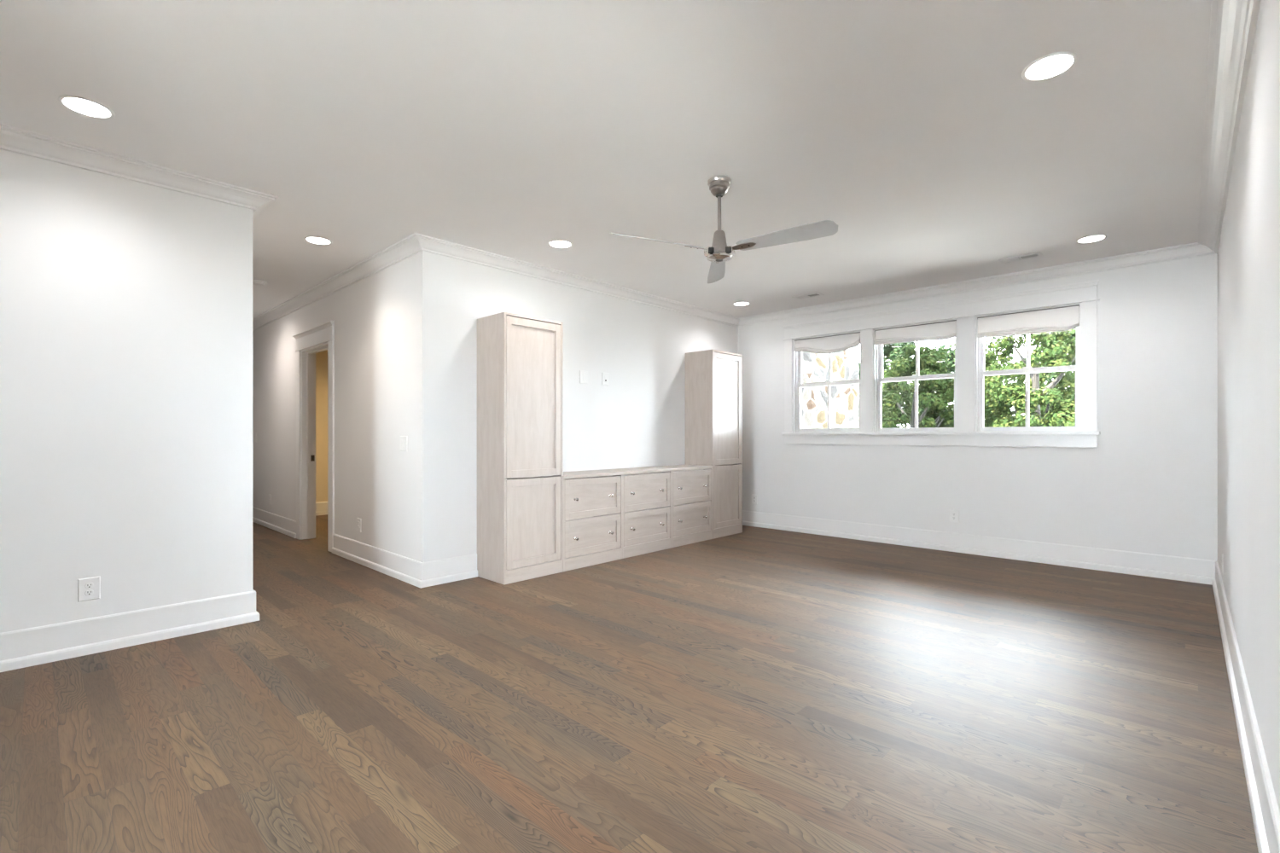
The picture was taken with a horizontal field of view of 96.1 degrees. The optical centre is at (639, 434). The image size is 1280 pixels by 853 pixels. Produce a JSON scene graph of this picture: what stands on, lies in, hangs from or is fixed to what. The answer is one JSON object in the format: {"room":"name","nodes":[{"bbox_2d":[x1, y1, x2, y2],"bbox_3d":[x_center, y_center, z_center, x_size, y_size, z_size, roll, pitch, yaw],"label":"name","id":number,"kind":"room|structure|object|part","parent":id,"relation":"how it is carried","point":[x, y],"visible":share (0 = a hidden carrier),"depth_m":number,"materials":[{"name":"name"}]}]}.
{"room":"empty living room","nodes":[
{"label":"empty living room","id":0,"kind":"room"},
{"bbox_2d":[315,349,327,502],"bbox_3d":[-3.856,-0.170,9.707,0.140,2.740,4.270,0,0,44],"label":"wall","id":1,"kind":"structure","parent":0,"point":[322,357],"depth_m":8.64,"materials":[{"name":"beige paint"}]},
{"bbox_2d":[315,501,327,515],"bbox_3d":[-3.795,1.104,9.649,0.030,0.192,4.270,0,0,44],"label":"baseboard","id":2,"kind":"structure","parent":1,"relation":"attached to","point":[321,508],"depth_m":8.62,"materials":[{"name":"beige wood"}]},
{"bbox_2d":[252,254,414,559],"bbox_3d":[-4.122,-0.170,6.922,6.490,2.740,0.135,0,0,44],"label":"wall","id":3,"kind":"structure","parent":0,"point":[373,316],"depth_m":5.44,"materials":[{"name":"white paint"}]},
{"bbox_2d":[254,433,256,442],"bbox_3d":[-5.307,0.037,7.946,0.088,0.126,0.012,0,0,44],"label":"light switch","id":4,"kind":"object","parent":3,"relation":"attached to","point":[255,434],"visible":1,"depth_m":7.93,"materials":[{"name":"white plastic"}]},
{"bbox_2d":[268,494,271,504],"bbox_3d":[-4.793,0.837,7.460,0.089,0.125,0.010,0,0,44],"label":"wall outlet","id":5,"kind":"object","parent":3,"relation":"attached to","point":[270,496],"visible":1,"depth_m":7.45,"materials":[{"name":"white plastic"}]},
{"bbox_2d":[252,506,296,538],"bbox_3d":[-5.263,1.104,7.891,3.500,0.192,0.030,0,0,44],"label":"baseboard","id":6,"kind":"structure","parent":3,"relation":"attached to","point":[287,526],"depth_m":7.24,"materials":[{"name":"white wood"}]},
{"bbox_2d":[291,320,335,552],"bbox_3d":[-3.512,0.020,6.322,1.249,2.360,0.205,0,0,44],"label":"door frame","id":7,"kind":"structure","parent":3,"relation":"in","point":[311,341],"depth_m":6.60,"materials":[{"name":"white wood"}]},
{"bbox_3d":[-3.940,0.117,6.642,0.129,2.167,0.020,0,0,44],"label":"casing","id":8,"kind":"part","parent":7,"relation":"part of","materials":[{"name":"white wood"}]},
{"bbox_3d":[-3.833,0.117,6.755,0.129,2.167,0.020,0,0,44],"label":"casing","id":9,"kind":"part","parent":7,"relation":"part of","materials":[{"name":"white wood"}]},
{"bbox_3d":[-3.170,0.117,5.912,0.129,2.167,0.020,0,0,44],"label":"casing","id":10,"kind":"part","parent":7,"relation":"part of","materials":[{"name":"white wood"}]},
{"bbox_2d":[252,232,422,331],"bbox_3d":[-4.117,-1.498,6.745,6.740,0.086,0.115,0,0,44],"label":"trim","id":11,"kind":"structure","parent":3,"relation":"attached to","point":[410,246],"depth_m":5.49,"materials":[{"name":"white wood"}]},
{"bbox_2d":[356,517,360,532],"bbox_3d":[-2.648,0.850,5.424,0.089,0.125,0.010,0,0,44],"label":"wall outlet","id":12,"kind":"object","parent":3,"relation":"attached to","point":[358,520],"visible":1,"depth_m":5.42,"materials":[{"name":"white plastic"}]},
{"bbox_2d":[331,534,422,587],"bbox_3d":[-2.414,1.104,5.188,1.955,0.192,0.030,0,0,44],"label":"baseboard","id":13,"kind":"structure","parent":3,"relation":"attached to","point":[407,570],"depth_m":5.07,"materials":[{"name":"white wood"}]},
{"bbox_2d":[400,436,407,451],"bbox_3d":[-1.962,0.072,4.771,0.132,0.126,0.012,0,0,44],"label":"light switch","id":14,"kind":"object","parent":3,"relation":"attached to","point":[403,439],"visible":1,"depth_m":4.76,"materials":[{"name":"white plastic"}]},
{"bbox_2d":[0,149,738,633],"bbox_3d":[-1.873,-0.170,4.480,0.135,2.740,9.120,0,0,44],"label":"wall","id":15,"kind":"structure","parent":0,"point":[126,305],"depth_m":3.42,"materials":[{"name":"white paint"}]},
{"bbox_2d":[77,576,100,602],"bbox_3d":[-3.024,0.847,3.162,0.010,0.125,0.089,0,0,44],"label":"wall outlet","id":16,"kind":"object","parent":15,"relation":"attached to","point":[89,589],"visible":1,"depth_m":3.16,"materials":[{"name":"white plastic"}]},
{"bbox_2d":[85,582,93,588],"bbox_3d":[-3.022,0.828,3.160,0.004,0.027,0.035,0,0,44],"label":"socket","id":17,"kind":"object","parent":16,"relation":"attached to","point":[88,585],"depth_m":3.16,"materials":[{"name":"white plastic"}]},
{"bbox_2d":[85,589,93,595],"bbox_3d":[-3.022,0.867,3.160,0.004,0.027,0.035,0,0,44],"label":"socket","id":18,"kind":"object","parent":16,"relation":"attached to","point":[88,592],"depth_m":3.16,"materials":[{"name":"white plastic"}]},
{"bbox_2d":[0,591,259,672],"bbox_3d":[-3.711,1.104,2.424,0.030,0.192,3.606,0,0,44],"label":"baseboard","id":19,"kind":"structure","parent":15,"relation":"attached to","point":[31,647],"depth_m":3.24,"materials":[{"name":"white wood"}]},
{"bbox_2d":[0,123,278,209],"bbox_3d":[-3.651,-1.498,2.425,0.115,0.086,3.691,0,0,44],"label":"trim","id":20,"kind":"structure","parent":15,"relation":"attached to","point":[12,139],"depth_m":3.23,"materials":[{"name":"white wood"}]},
{"bbox_2d":[420,553,477,587],"bbox_3d":[-1.553,1.104,4.697,0.030,0.192,0.504,0,0,44],"label":"baseboard","id":21,"kind":"structure","parent":15,"relation":"attached to","point":[439,572],"depth_m":4.69,"materials":[{"name":"white wood"}]},
{"bbox_2d":[414,232,740,326],"bbox_3d":[-0.198,-1.498,6.062,0.115,0.086,4.520,0,0,44],"label":"trim","id":22,"kind":"structure","parent":15,"relation":"attached to","point":[428,244],"depth_m":5.45,"materials":[{"name":"white wood"}]},
{"bbox_2d":[579,370,587,383],"bbox_3d":[-0.560,-0.578,5.758,0.009,0.132,0.110,0,0,44],"label":"electrical outlet","id":23,"kind":"object","parent":15,"relation":"attached to","point":[583,375],"visible":1,"depth_m":5.75,"materials":[{"name":"white plastic"}]},
{"bbox_2d":[602,372,608,385],"bbox_3d":[-0.357,-0.578,5.971,0.010,0.132,0.089,0,0,44],"label":"cable plate","id":24,"kind":"object","parent":15,"relation":"attached to","point":[605,375],"visible":1,"depth_m":5.97,"materials":[{"name":"white plastic"}]},
{"bbox_2d":[0,0,1211,318],"bbox_3d":[-2.574,-1.640,5.146,11.580,0.200,9.520,0,0,44],"label":"ceiling","id":25,"kind":"structure","parent":0,"point":[507,128],"depth_m":2.84,"materials":[{"name":"paint"}]},
{"bbox_2d":[58,95,115,119],"bbox_3d":[-2.599,-1.538,2.706,0.194,0.007,0.194,0,0,44],"label":"recessed light","id":26,"kind":"object","parent":25,"relation":"in","point":[82,106],"visible":1,"depth_m":2.70,"materials":[{"name":"white plastic"}]},
{"bbox_2d":[62,98,110,117],"bbox_3d":[-2.599,-1.538,2.706,0.163,0.002,0.163,0,0,44],"label":"diffuser","id":27,"kind":"object","parent":26,"relation":"attached to","point":[84,107],"depth_m":2.70,"materials":[{"name":"white plastic"}]},
{"bbox_2d":[252,279,267,286],"bbox_3d":[-3.829,-1.522,5.785,0.140,0.037,0.140,0,0,44],"label":"smoke detector","id":28,"kind":"object","parent":25,"relation":"attached to","point":[257,282],"visible":0.91,"depth_m":5.75,"materials":[{"name":"white plastic"}]},
{"bbox_2d":[303,236,331,244],"bbox_3d":[-2.548,-1.538,4.561,0.194,0.007,0.194,0,0,44],"label":"recessed light","id":29,"kind":"object","parent":25,"relation":"in","point":[315,240],"visible":1,"depth_m":4.56,"materials":[{"name":"white plastic"}]},
{"bbox_2d":[306,237,330,244],"bbox_3d":[-2.548,-1.538,4.561,0.163,0.002,0.163,0,0,44],"label":"diffuser","id":30,"kind":"object","parent":29,"relation":"attached to","point":[311,240],"depth_m":4.56,"materials":[{"name":"white plastic"}]},
{"bbox_2d":[548,239,572,248],"bbox_3d":[-0.641,-1.538,4.643,0.194,0.007,0.194,0,0,44],"label":"recessed light","id":31,"kind":"object","parent":25,"relation":"in","point":[557,243],"visible":1,"depth_m":4.64,"materials":[{"name":"white plastic"}]},
{"bbox_2d":[550,241,570,247],"bbox_3d":[-0.641,-1.538,4.643,0.163,0.002,0.163,0,0,44],"label":"diffuser","id":32,"kind":"object","parent":31,"relation":"attached to","point":[555,244],"depth_m":4.65,"materials":[{"name":"white plastic"}]},
{"bbox_2d":[610,175,837,283],"bbox_3d":[0.539,-1.296,3.373,1.164,0.489,1.233,0,0,44],"label":"ceiling fan","id":33,"kind":"object","parent":25,"relation":"hanging from","point":[718,253],"visible":1,"depth_m":3.40,"materials":[{"name":"silver metal"}]},
{"bbox_3d":[0.101,-1.117,3.316,0.585,0.048,0.122,0,0,-24],"label":"fan blade","id":34,"kind":"part","parent":33,"relation":"part of","materials":[{"name":"silver metal"}]},
{"bbox_3d":[0.521,-1.117,3.904,0.122,0.048,0.585,0,0,6],"label":"fan blade","id":35,"kind":"part","parent":33,"relation":"part of","materials":[{"name":"silver metal"}]},
{"bbox_3d":[0.612,-1.113,3.392,0.150,0.019,0.042,0,0,36],"label":"blade arm","id":36,"kind":"part","parent":33,"relation":"part of","materials":[{"name":"silver metal"}]},
{"bbox_3d":[0.820,-1.117,3.246,0.585,0.048,0.122,0,0,36],"label":"fan blade","id":37,"kind":"part","parent":33,"relation":"part of","materials":[{"name":"silver metal"}]},
{"bbox_2d":[733,302,750,306],"bbox_3d":[1.192,-1.538,6.756,0.194,0.007,0.194,0,0,44],"label":"recessed light","id":38,"kind":"object","parent":25,"relation":"in","point":[739,304],"visible":1,"depth_m":6.77,"materials":[{"name":"white plastic"}]},
{"bbox_2d":[734,302,748,305],"bbox_3d":[1.192,-1.538,6.756,0.163,0.002,0.163,0,0,44],"label":"diffuser","id":39,"kind":"object","parent":38,"relation":"attached to","point":[736,304],"depth_m":6.77,"materials":[{"name":"white plastic"}]},
{"bbox_2d":[791,292,824,299],"bbox_3d":[1.861,-1.537,6.376,0.310,0.008,0.150,0,0,44],"label":"ceiling vent","id":40,"kind":"object","parent":25,"relation":"in","point":[815,294],"visible":1,"depth_m":6.37,"materials":[{"name":"white plastic"}]},
{"bbox_2d":[998,251,1043,263],"bbox_3d":[3.308,-1.537,5.002,0.310,0.008,0.150,0,0,44],"label":"ceiling vent","id":41,"kind":"object","parent":25,"relation":"in","point":[1039,254],"visible":1,"depth_m":4.99,"materials":[{"name":"white plastic"}]},
{"bbox_2d":[1021,51,1078,81],"bbox_3d":[1.712,-1.538,2.409,0.194,0.007,0.194,0,0,44],"label":"recessed light","id":42,"kind":"object","parent":25,"relation":"in","point":[1051,66],"visible":1,"depth_m":2.40,"materials":[{"name":"white plastic"}]},
{"bbox_2d":[1025,54,1073,79],"bbox_3d":[1.712,-1.538,2.409,0.163,0.002,0.163,0,0,44],"label":"diffuser","id":43,"kind":"object","parent":42,"relation":"attached to","point":[1049,66],"depth_m":2.41,"materials":[{"name":"white plastic"}]},
{"bbox_2d":[1076,234,1107,243],"bbox_3d":[3.545,-1.538,4.522,0.194,0.007,0.194,0,0,44],"label":"recessed light","id":44,"kind":"object","parent":25,"relation":"in","point":[1095,238],"visible":1,"depth_m":4.52,"materials":[{"name":"white plastic"}]},
{"bbox_2d":[1078,235,1104,242],"bbox_3d":[3.545,-1.538,4.522,0.163,0.002,0.163,0,0,44],"label":"diffuser","id":45,"kind":"object","parent":44,"relation":"attached to","point":[1091,238],"depth_m":4.52,"materials":[{"name":"white plastic"}]},
{"bbox_2d":[0,514,1258,852],"bbox_3d":[-2.574,1.260,5.146,11.580,0.120,9.520,0,0,44],"label":"floor","id":46,"kind":"structure","parent":0,"point":[754,689],"depth_m":2.41,"materials":[{"name":"brown wood"}]},
{"bbox_2d":[477,312,562,584],"bbox_3d":[-1.032,0.107,4.966,0.415,2.185,0.598,0,0,44],"label":"tall cabinet","id":47,"kind":"object","parent":46,"relation":"on","point":[520,357],"visible":1,"depth_m":4.79,"materials":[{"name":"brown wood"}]},
{"bbox_3d":[-0.890,-0.304,4.831,0.022,1.310,0.552,0,0,44],"label":"door","id":48,"kind":"part","parent":47,"relation":"part of","materials":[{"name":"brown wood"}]},
{"bbox_3d":[-0.890,0.726,4.831,0.022,0.725,0.552,0,0,44],"label":"door","id":49,"kind":"part","parent":47,"relation":"part of","materials":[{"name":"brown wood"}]},
{"bbox_2d":[562,475,622,571],"bbox_3d":[-0.562,0.794,5.440,0.445,0.812,0.732,0,0,44],"label":"base cabinet","id":50,"kind":"object","parent":46,"relation":"on","point":[591,506],"visible":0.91,"depth_m":5.29,"materials":[{"name":"beige wood"}]},
{"bbox_3d":[-0.431,0.924,5.316,0.022,0.327,0.686,0,0,44],"label":"drawer","id":51,"kind":"part","parent":50,"relation":"part of","materials":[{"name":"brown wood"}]},
{"bbox_3d":[-0.431,0.576,5.316,0.022,0.357,0.686,0,0,44],"label":"drawer","id":52,"kind":"part","parent":50,"relation":"part of","materials":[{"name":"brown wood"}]},
{"bbox_2d":[562,465,713,479],"bbox_3d":[-0.067,0.373,5.980,0.419,0.030,2.199,0,0,44],"label":"countertop","id":53,"kind":"structure","parent":50,"relation":"on","point":[574,474],"depth_m":5.79,"materials":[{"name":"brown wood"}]},
{"bbox_2d":[622,471,671,558],"bbox_3d":[-0.055,0.794,5.974,0.445,0.812,0.738,0,0,44],"label":"base cabinet","id":54,"kind":"object","parent":46,"relation":"on","point":[646,497],"visible":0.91,"depth_m":5.82,"materials":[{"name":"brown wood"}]},
{"bbox_3d":[0.076,0.924,5.849,0.022,0.327,0.692,0,0,44],"label":"drawer","id":55,"kind":"part","parent":54,"relation":"part of","materials":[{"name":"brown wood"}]},
{"bbox_3d":[0.076,0.576,5.849,0.022,0.357,0.692,0,0,44],"label":"drawer","id":56,"kind":"part","parent":54,"relation":"part of","materials":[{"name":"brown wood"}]},
{"bbox_2d":[671,468,712,547],"bbox_3d":[0.449,0.794,6.505,0.445,0.812,0.725,0,0,44],"label":"base cabinet","id":57,"kind":"object","parent":46,"relation":"on","point":[691,490],"visible":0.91,"depth_m":6.36,"materials":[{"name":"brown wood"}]},
{"bbox_3d":[0.580,0.924,6.380,0.022,0.327,0.679,0,0,44],"label":"drawer","id":58,"kind":"part","parent":57,"relation":"part of","materials":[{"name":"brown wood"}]},
{"bbox_3d":[0.580,0.576,6.380,0.022,0.357,0.679,0,0,44],"label":"drawer","id":59,"kind":"part","parent":57,"relation":"part of","materials":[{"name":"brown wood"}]},
{"bbox_2d":[685,349,742,539],"bbox_3d":[0.899,0.107,7.000,0.415,2.185,0.608,0,0,44],"label":"tall cabinet","id":60,"kind":"object","parent":46,"relation":"on","point":[713,378],"visible":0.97,"depth_m":6.83,"materials":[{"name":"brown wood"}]},
{"bbox_3d":[1.041,-0.304,6.866,0.022,1.310,0.562,0,0,44],"label":"door","id":61,"kind":"part","parent":60,"relation":"part of","materials":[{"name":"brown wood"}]},
{"bbox_3d":[1.041,0.726,6.866,0.022,0.725,0.562,0,0,44],"label":"door","id":62,"kind":"part","parent":60,"relation":"part of","materials":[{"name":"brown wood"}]},
{"bbox_2d":[738,242,1217,560],"bbox_3d":[1.102,-0.171,8.002,9.780,2.741,0.315,0,0,44],"label":"wall","id":63,"kind":"structure","parent":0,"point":[1149,485],"depth_m":5.38,"materials":[{"name":"white paint"}]},
{"bbox_2d":[751,494,757,504],"bbox_3d":[1.503,0.847,7.556,0.089,0.125,0.010,0,0,44],"label":"wall outlet","id":64,"kind":"object","parent":63,"relation":"attached to","point":[754,497],"visible":1,"depth_m":7.55,"materials":[{"name":"white plastic"}]},
{"bbox_2d":[784,331,860,432],"bbox_3d":[2.253,-0.598,6.996,0.965,1.195,0.250,0,0,44],"label":"window","id":65,"kind":"structure","parent":63,"relation":"attached to","point":[797,356],"depth_m":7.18,"materials":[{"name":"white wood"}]},
{"bbox_3d":[2.304,-0.890,6.973,0.836,0.585,0.034,0,0,44],"label":"sash","id":66,"kind":"part","parent":65,"relation":"part of","materials":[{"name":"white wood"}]},
{"bbox_3d":[2.277,-0.339,6.945,0.836,0.606,0.034,0,0,44],"label":"sash","id":67,"kind":"part","parent":65,"relation":"part of","materials":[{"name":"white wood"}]},
{"bbox_2d":[793,331,860,354],"bbox_3d":[2.225,-1.077,6.890,0.834,0.212,0.066,0,0,44],"label":"roman shade","id":68,"kind":"object","parent":63,"relation":"attached to","point":[832,344],"visible":1,"depth_m":6.86,"materials":[{"name":"white fabric"}]},
{"bbox_2d":[860,318,957,432],"bbox_3d":[2.966,-0.598,6.319,1.000,1.195,0.250,0,0,44],"label":"window","id":69,"kind":"structure","parent":63,"relation":"attached to","point":[878,349],"depth_m":6.49,"materials":[{"name":"white wood"}]},
{"bbox_3d":[3.029,-0.890,6.284,0.836,0.585,0.034,0,0,44],"label":"sash","id":70,"kind":"part","parent":69,"relation":"part of","materials":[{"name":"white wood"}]},
{"bbox_3d":[3.003,-0.339,6.257,0.836,0.606,0.034,0,0,44],"label":"sash","id":71,"kind":"part","parent":69,"relation":"part of","materials":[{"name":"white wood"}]},
{"bbox_2d":[874,320,956,345],"bbox_3d":[2.950,-1.087,6.202,0.834,0.192,0.066,0,0,44],"label":"roman shade","id":72,"kind":"object","parent":63,"relation":"attached to","point":[942,330],"visible":1,"depth_m":6.17,"materials":[{"name":"white fabric"}]},
{"bbox_2d":[949,510,959,523],"bbox_3d":[3.229,0.836,5.918,0.089,0.125,0.010,0,0,44],"label":"wall outlet","id":73,"kind":"object","parent":63,"relation":"attached to","point":[954,514],"visible":1,"depth_m":5.91,"materials":[{"name":"white plastic"}]},
{"bbox_2d":[742,510,1215,585],"bbox_3d":[2.957,1.104,6.162,4.555,0.192,0.030,0,0,44],"label":"baseboard","id":74,"kind":"structure","parent":63,"relation":"attached to","point":[1192,570],"depth_m":5.59,"materials":[{"name":"white wood"}]},
{"bbox_2d":[977,304,1079,337],"bbox_3d":[3.685,-1.070,5.501,0.824,0.225,0.070,0,0,44],"label":"roman shade","id":75,"kind":"object","parent":63,"relation":"attached to","point":[1065,318],"visible":1,"depth_m":5.47,"materials":[{"name":"white fabric"}]},
{"bbox_2d":[975,300,1097,431],"bbox_3d":[3.794,-0.598,5.533,0.965,1.195,0.250,0,0,44],"label":"window","id":76,"kind":"structure","parent":63,"relation":"attached to","point":[980,373],"depth_m":5.28,"materials":[{"name":"white wood"}]},
{"bbox_3d":[3.765,-0.890,5.585,0.826,0.585,0.034,0,0,44],"label":"sash","id":77,"kind":"part","parent":76,"relation":"part of","materials":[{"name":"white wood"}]},
{"bbox_3d":[3.739,-0.339,5.558,0.826,0.606,0.034,0,0,44],"label":"sash","id":78,"kind":"part","parent":76,"relation":"part of","materials":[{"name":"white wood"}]},
{"bbox_2d":[1217,0,1279,813],"bbox_3d":[1.552,-0.170,1.229,0.200,2.740,9.520,0,0,44],"label":"wall","id":79,"kind":"structure","parent":0,"point":[1248,252],"depth_m":2.07,"materials":[{"name":"white paint"}]},
{"bbox_2d":[1221,554,1223,575],"bbox_3d":[3.914,0.870,3.868,0.010,0.125,0.089,0,0,44],"label":"wall outlet","id":80,"kind":"object","parent":79,"relation":"attached to","point":[1222,559],"visible":1,"depth_m":3.84,"materials":[{"name":"white plastic"}]},
{"bbox_3d":[3.915,0.870,3.867,0.007,0.125,0.089,0,0,44],"label":"plate","id":81,"kind":"part","parent":80,"relation":"part of","materials":[{"name":"white plastic"}]},
{"bbox_2d":[1198,0,1260,253],"bbox_3d":[1.438,-1.498,1.337,0.115,0.086,9.120,0,0,44],"label":"trim","id":82,"kind":"structure","parent":79,"relation":"attached to","point":[1233,24],"depth_m":2.57,"materials":[{"name":"white wood"}]},
{"bbox_2d":[1212,560,1279,852],"bbox_3d":[1.469,1.104,1.308,0.030,0.192,9.120,0,0,44],"label":"baseboard","id":83,"kind":"structure","parent":79,"relation":"attached to","point":[1265,814],"depth_m":2.04,"materials":[{"name":"white wood"}]},
{"bbox_3d":[-4.999,-0.170,5.998,6.490,2.740,0.135,0,0,44],"label":"wall","id":84,"kind":"structure","parent":0,"visible":0},
{"bbox_2d":[252,198,277,222],"bbox_3d":[-4.822,-1.498,6.003,6.740,0.086,0.115,0,0,44],"label":"trim","id":85,"kind":"structure","parent":84,"relation":"attached to","point":[257,213],"depth_m":3.86,"materials":[{"name":"white paint"}]},
{"label":"outside","id":86,"kind":"structure","parent":0,"visible":0},
{"bbox_3d":[6.012,1.650,13.596,40.000,0.100,52.000,0,0,44],"label":"ground","id":87,"kind":"structure","parent":86,"visible":0},
{"bbox_2d":[859,342,929,428],"bbox_3d":[5.320,-0.365,12.451,1.926,3.942,2.029,0,0,-41],"label":"leafy tree","id":88,"kind":"object","parent":87,"relation":"on","point":[891,352],"visible":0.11,"depth_m":11.96,"materials":[{"name":"green plant"}]},
{"bbox_2d":[881,343,954,428],"bbox_3d":[4.838,0.021,10.007,1.692,3.171,1.629,0,0,44],"label":"leafy tree","id":89,"kind":"object","parent":87,"relation":"on","point":[892,416],"visible":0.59,"depth_m":9.71,"materials":[{"name":"green plant"}]},
{"bbox_2d":[925,343,1011,423],"bbox_3d":[7.640,-0.331,13.690,2.228,3.874,2.098,0,0,39],"label":"leafy tree","id":90,"kind":"object","parent":87,"relation":"on","point":[951,357],"visible":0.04,"depth_m":13.26,"materials":[{"name":"green plant"}]},
{"bbox_2d":[950,344,1052,427],"bbox_3d":[6.904,-0.062,11.003,1.812,3.336,1.735,0,0,11],"label":"leafy tree","id":91,"kind":"object","parent":87,"relation":"on","point":[990,357],"visible":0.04,"depth_m":10.69,"materials":[{"name":"green plant"}]},
{"bbox_2d":[983,327,1075,427],"bbox_3d":[5.965,-0.230,8.660,1.674,3.673,1.617,0,0,-34],"label":"leafy tree","id":92,"kind":"object","parent":87,"relation":"on","point":[1063,415],"visible":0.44,"depth_m":8.33,"materials":[{"name":"green plant"}]},
{"bbox_2d":[1023,331,1075,409],"bbox_3d":[9.126,-0.324,12.209,2.141,3.860,1.892,0,0,-4],"label":"leafy tree","id":93,"kind":"object","parent":87,"relation":"on","point":[1073,336],"visible":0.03,"depth_m":11.84,"materials":[{"name":"green plant"}]}
]}

